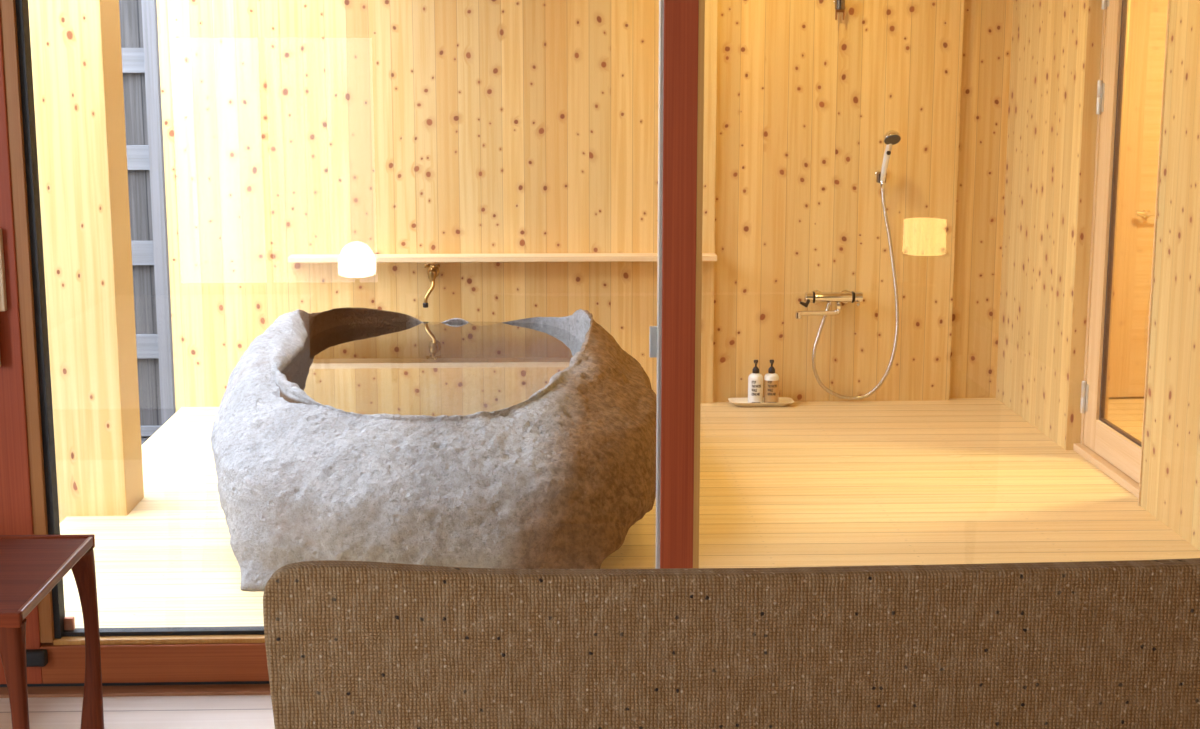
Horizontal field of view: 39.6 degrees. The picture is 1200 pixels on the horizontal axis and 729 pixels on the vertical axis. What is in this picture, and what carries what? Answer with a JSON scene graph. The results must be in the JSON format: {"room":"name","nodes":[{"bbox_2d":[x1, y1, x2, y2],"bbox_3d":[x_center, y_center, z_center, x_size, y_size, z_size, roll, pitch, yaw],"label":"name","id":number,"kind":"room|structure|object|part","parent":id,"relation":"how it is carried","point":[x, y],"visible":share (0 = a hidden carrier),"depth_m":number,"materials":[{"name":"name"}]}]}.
{"room":"hotel room","nodes":[
{"label":"hotel room","id":0,"kind":"room"},
{"bbox_2d":[0,695,274,728],"bbox_3d":[-0.163,1.442,0.675,5.500,0.080,6.820,0,10,-2],"label":"floor","id":1,"kind":"structure","parent":0,"point":[216,711],"depth_m":3.90,"materials":[{"name":"white wood"}]},
{"bbox_2d":[0,534,103,728],"bbox_3d":[-1.404,0.657,3.377,0.642,0.493,0.525,0,10,-2],"label":"side table","id":2,"kind":"object","parent":1,"relation":"on","point":[31,566],"visible":1,"depth_m":3.43,"materials":[{"name":"brown wood"}]},
{"bbox_3d":[-1.113,0.711,3.158,0.075,0.466,0.056,0,10,-2],"label":"leg","id":3,"kind":"part","parent":2,"relation":"part of","materials":[{"name":"brown wood"}]},
{"bbox_3d":[-1.128,0.627,3.619,0.075,0.466,0.056,0,10,-2],"label":"leg","id":4,"kind":"part","parent":2,"relation":"part of","materials":[{"name":"brown wood"}]},
{"bbox_2d":[263,558,1199,728],"bbox_3d":[0.380,0.601,2.929,1.794,0.765,0.720,0,10,-2],"label":"sofa","id":5,"kind":"object","parent":1,"relation":"on","point":[349,644],"visible":1,"depth_m":2.53,"materials":[{"name":"brown fabric"}]},
{"bbox_2d":[60,397,1199,627],"bbox_3d":[0.713,0.482,5.876,5.005,0.060,3.385,0,10,-2],"label":"floor","id":6,"kind":"structure","parent":0,"point":[953,480],"depth_m":5.68,"materials":[{"name":"brown wood"}]},
{"bbox_2d":[211,307,656,590],"bbox_3d":[-0.529,0.164,5.870,1.470,0.568,2.387,0,10,1],"label":"bathtub","id":7,"kind":"object","parent":6,"relation":"on","point":[559,477],"visible":0.79,"depth_m":4.87,"materials":[{"name":"grey stone"}]},
{"bbox_2d":[292,321,582,416],"bbox_3d":[-0.560,0.002,5.942,1.125,0.001,2.055,0,10,-2],"label":"water","id":8,"kind":"object","parent":7,"relation":"in","point":[434,369],"visible":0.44,"depth_m":5.92,"materials":[{"name":"clear liquid"}]},
{"bbox_2d":[728,397,793,406],"bbox_3d":[0.711,0.169,7.362,0.286,0.023,0.120,0,10,-2],"label":"tray","id":9,"kind":"object","parent":6,"relation":"on","point":[783,401],"visible":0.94,"depth_m":7.33,"materials":[{"name":"brown wood"}]},
{"bbox_2d":[748,360,762,402],"bbox_3d":[0.685,0.079,7.332,0.065,0.200,0.066,0,10,-2],"label":"pump bottle","id":10,"kind":"object","parent":9,"relation":"on","point":[755,380],"visible":1,"depth_m":7.31,"materials":[{"name":"white plastic"}]},
{"bbox_2d":[764,360,778,402],"bbox_3d":[0.755,0.078,7.335,0.066,0.200,0.066,0,10,-2],"label":"pump bottle","id":11,"kind":"object","parent":9,"relation":"on","point":[771,379],"visible":1,"depth_m":7.31,"materials":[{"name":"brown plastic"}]},
{"bbox_2d":[157,0,1139,411],"bbox_3d":[0.621,-0.827,7.309,4.982,2.600,0.170,0,10,-2],"label":"wall","id":12,"kind":"structure","parent":0,"point":[290,127],"depth_m":7.21,"materials":[{"name":"brown wood"}]},
{"bbox_2d":[423,264,439,307],"bbox_3d":[-0.726,-0.344,7.202,0.075,0.184,0.128,0,10,-2],"label":"brass faucet","id":13,"kind":"object","parent":12,"relation":"attached to","point":[433,271],"visible":1,"depth_m":7.16,"materials":[{"name":"metal"}]},
{"bbox_3d":[-0.732,-0.316,7.166,0.028,0.118,0.058,9,14,41],"label":"spout","id":14,"kind":"part","parent":13,"relation":"part of","materials":[{"name":"gold metal"}]},
{"bbox_3d":[-0.723,-0.424,7.166,0.056,0.015,0.056,4,11,23],"label":"cross handle","id":15,"kind":"part","parent":13,"relation":"part of","materials":[{"name":"gold metal"}]},
{"bbox_2d":[288,253,716,262],"bbox_3d":[-0.416,-0.461,7.199,1.840,0.024,0.112,0,10,-2],"label":"wall shelf","id":16,"kind":"object","parent":12,"relation":"attached to","point":[545,257],"visible":1,"depth_m":7.15,"materials":[{"name":"brown wood"}]},
{"bbox_2d":[795,290,862,318],"bbox_3d":[0.986,-0.269,7.312,0.322,0.106,0.140,-3,11,-16],"label":"shower mixer","id":17,"kind":"object","parent":12,"relation":"attached to","point":[845,296],"visible":1,"depth_m":7.28,"materials":[{"name":"silver metal"}]},
{"bbox_3d":[0.895,-0.265,7.267,0.054,0.033,0.022,-7,12,-34],"label":"lever","id":18,"kind":"part","parent":17,"relation":"part of","materials":[{"name":"metal"}]},
{"bbox_3d":[0.915,-0.294,7.299,0.034,0.047,0.047,0,10,-2],"label":"control knob","id":19,"kind":"part","parent":17,"relation":"part of","materials":[{"name":"silver metal"}]},
{"bbox_3d":[0.956,-0.239,7.266,0.217,0.058,0.023,-5,11,-24],"label":"swivel spout","id":20,"kind":"part","parent":17,"relation":"part of","materials":[{"name":"silver metal"}]},
{"bbox_3d":[1.130,-0.295,7.306,0.038,0.047,0.047,0,10,-2],"label":"control knob","id":21,"kind":"part","parent":17,"relation":"part of","materials":[{"name":"silver metal"}]},
{"bbox_2d":[834,0,844,19],"bbox_3d":[1.021,-1.518,7.106,0.042,0.097,0.072,0,10,-2],"label":"holder","id":22,"kind":"object","parent":12,"relation":"attached to","point":[839,4],"visible":1,"depth_m":7.08,"materials":[{"name":"silver metal"}]},
{"bbox_2d":[812,130,900,399],"bbox_3d":[1.128,-0.418,7.254,0.384,1.194,0.146,0,10,-2],"label":"shower","id":23,"kind":"object","parent":12,"relation":"attached to","point":[892,137],"visible":1,"depth_m":7.30,"materials":[{"name":"silver metal"}]},
{"bbox_3d":[1.236,-0.876,7.177,0.029,0.177,0.070,-5,11,-24],"label":"handle","id":24,"kind":"part","parent":23,"relation":"part of","materials":[{"name":"white plastic"}]},
{"bbox_2d":[875,170,886,182],"bbox_3d":[1.220,-0.817,7.240,0.042,0.054,0.072,0,10,-2],"label":"holder","id":25,"kind":"object","parent":12,"relation":"attached to","point":[878,172],"visible":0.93,"depth_m":7.22,"materials":[{"name":"silver metal"}]},
{"bbox_2d":[996,0,1199,550],"bbox_3d":[1.921,-0.657,5.687,0.160,2.350,3.335,0,10,-2],"label":"wall","id":26,"kind":"structure","parent":0,"point":[1048,37],"depth_m":6.45,"materials":[{"name":"brown wood"}]},
{"bbox_2d":[1065,0,1102,449],"bbox_3d":[1.848,-0.679,6.333,0.056,2.060,0.006,0,10,-2],"label":"trim","id":27,"kind":"structure","parent":26,"relation":"attached to","point":[1095,13],"depth_m":6.35,"materials":[{"name":"brown wood"}]},
{"bbox_2d":[1138,0,1170,505],"bbox_3d":[1.881,-0.530,5.517,0.081,2.060,0.007,0,10,-2],"label":"trim","id":28,"kind":"structure","parent":26,"relation":"attached to","point":[1169,1],"depth_m":5.54,"materials":[{"name":"brown wood"}]},
{"bbox_2d":[1109,0,1167,396],"bbox_3d":[2.243,-0.860,7.295,0.480,2.050,0.088,0,10,-2],"label":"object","id":29,"kind":"structure","parent":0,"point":[1148,18],"depth_m":7.33,"materials":[{"name":"brown wood"}]},
{"bbox_3d":[2.401,-0.662,7.304,0.107,0.028,0.023,0,10,-2],"label":"lever","id":30,"kind":"part","parent":29,"relation":"part of","materials":[{"name":"silver metal"}]},
{"bbox_3d":[2.408,-0.662,7.330,0.040,0.040,0.045,0,10,-2],"label":"handle","id":31,"kind":"part","parent":29,"relation":"part of","materials":[{"name":"silver metal"}]},
{"bbox_3d":[-0.277,-0.454,3.875,5.500,2.500,0.120,0,10,-2],"label":"wall","id":32,"kind":"structure","parent":0,"visible":0},
{"bbox_2d":[0,681,269,686],"bbox_3d":[0.203,0.759,4.118,3.380,0.010,0.068,0,10,-2],"label":"trim","id":33,"kind":"structure","parent":32,"relation":"attached to","point":[224,682],"depth_m":4.04,"materials":[{"name":"brown wood"}]},
{"bbox_2d":[0,684,270,697],"bbox_3d":[0.213,0.799,4.117,3.520,0.068,0.155,0,10,-2],"label":"trim","id":34,"kind":"structure","parent":32,"relation":"attached to","point":[207,689],"depth_m":4.01,"materials":[{"name":"brown wood"}]},
{"bbox_2d":[656,0,704,568],"bbox_3d":[0.223,-0.280,3.926,3.500,2.140,0.083,0,10,-2],"label":"window","id":35,"kind":"structure","parent":32,"relation":"in","point":[681,22],"depth_m":3.90,"materials":[{"name":"red wood"}]},
{"bbox_2d":[0,0,656,683],"bbox_3d":[-0.690,-0.260,3.877,1.671,2.082,0.113,0,10,-2],"label":"door","id":36,"kind":"structure","parent":35,"relation":"attached to","point":[55,649],"depth_m":3.93,"materials":[{"name":"red wood"}]},
{"bbox_3d":[-1.428,-0.217,3.831,0.113,0.190,0.020,0,10,-2],"label":"pull plate","id":37,"kind":"part","parent":36,"relation":"part of","materials":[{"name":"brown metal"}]},
{"bbox_3d":[-0.602,0.714,4.076,1.493,0.094,0.073,0,10,-2],"label":"rail","id":38,"kind":"part","parent":36,"relation":"part of","materials":[{"name":"red wood"}]},
{"bbox_3d":[0.131,-0.055,3.986,0.024,0.075,0.014,0,10,-2],"label":"keeper plate","id":39,"kind":"part","parent":36,"relation":"part of","materials":[{"name":"metal"}]},
{"bbox_3d":[1.913,-1.737,5.723,0.160,0.240,0.830,0,10,-2],"label":"wall","id":40,"kind":"structure","parent":0,"visible":0},
{"bbox_2d":[1073,0,1141,496],"bbox_3d":[1.929,-0.605,5.931,0.132,2.060,0.830,0,10,-2],"label":"door","id":41,"kind":"structure","parent":40,"relation":"in","point":[1105,445],"depth_m":6.23,"materials":[{"name":"brown wood"}]},
{"bbox_3d":[1.908,-0.677,6.324,0.064,2.060,0.030,0,10,-2],"label":"frame post","id":42,"kind":"part","parent":41,"relation":"part of","materials":[{"name":"brown wood"}]},
{"bbox_3d":[1.918,0.394,6.113,0.110,0.028,0.830,0,10,-2],"label":"sill","id":43,"kind":"part","parent":41,"relation":"part of","materials":[{"name":"brown wood"}]},
{"bbox_3d":[1.913,0.319,6.087,0.040,0.125,0.530,0,10,-2],"label":"rail","id":44,"kind":"part","parent":41,"relation":"part of","materials":[{"name":"brown wood"}]},
{"label":"outside","id":45,"kind":"structure","parent":0,"visible":0},
{"bbox_2d":[141,437,149,444],"bbox_3d":[-3.318,0.108,9.928,22.000,0.060,12.300,0,10,-2],"label":"ground","id":46,"kind":"structure","parent":45,"point":[143,439],"depth_m":8.30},
{"bbox_2d":[28,0,143,522],"bbox_3d":[-1.709,-0.661,5.485,0.245,3.070,0.245,0,10,-2],"label":"wooden pillar","id":47,"kind":"structure","parent":46,"relation":"on","point":[76,54],"depth_m":5.44,"materials":[{"name":"brown wood"}]},
{"bbox_2d":[119,0,175,436],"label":"window","id":48,"kind":"structure","parent":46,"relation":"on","point":[138,18],"depth_m":8.12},
{"bbox_3d":[-3.315,-1.457,7.982,4.300,0.118,0.035,0,10,-2],"label":"rail","id":49,"kind":"part","parent":48,"relation":"part of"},
{"bbox_3d":[-3.315,-0.999,8.066,4.300,0.118,0.035,0,10,-2],"label":"rail","id":50,"kind":"part","parent":48,"relation":"part of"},
{"bbox_3d":[-3.315,-0.542,8.149,4.300,0.118,0.035,0,10,-2],"label":"rail","id":51,"kind":"part","parent":48,"relation":"part of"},
{"bbox_3d":[-3.315,-0.085,8.233,4.300,0.118,0.035,0,10,-2],"label":"rail","id":52,"kind":"part","parent":48,"relation":"part of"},
{"bbox_3d":[-3.315,0.339,8.310,4.300,0.048,0.035,0,10,-2],"label":"rail","id":53,"kind":"part","parent":48,"relation":"part of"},
{"bbox_3d":[-2.140,-0.983,8.054,0.062,2.760,0.070,0,10,-2],"label":"post","id":54,"kind":"part","parent":48,"relation":"part of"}
]}

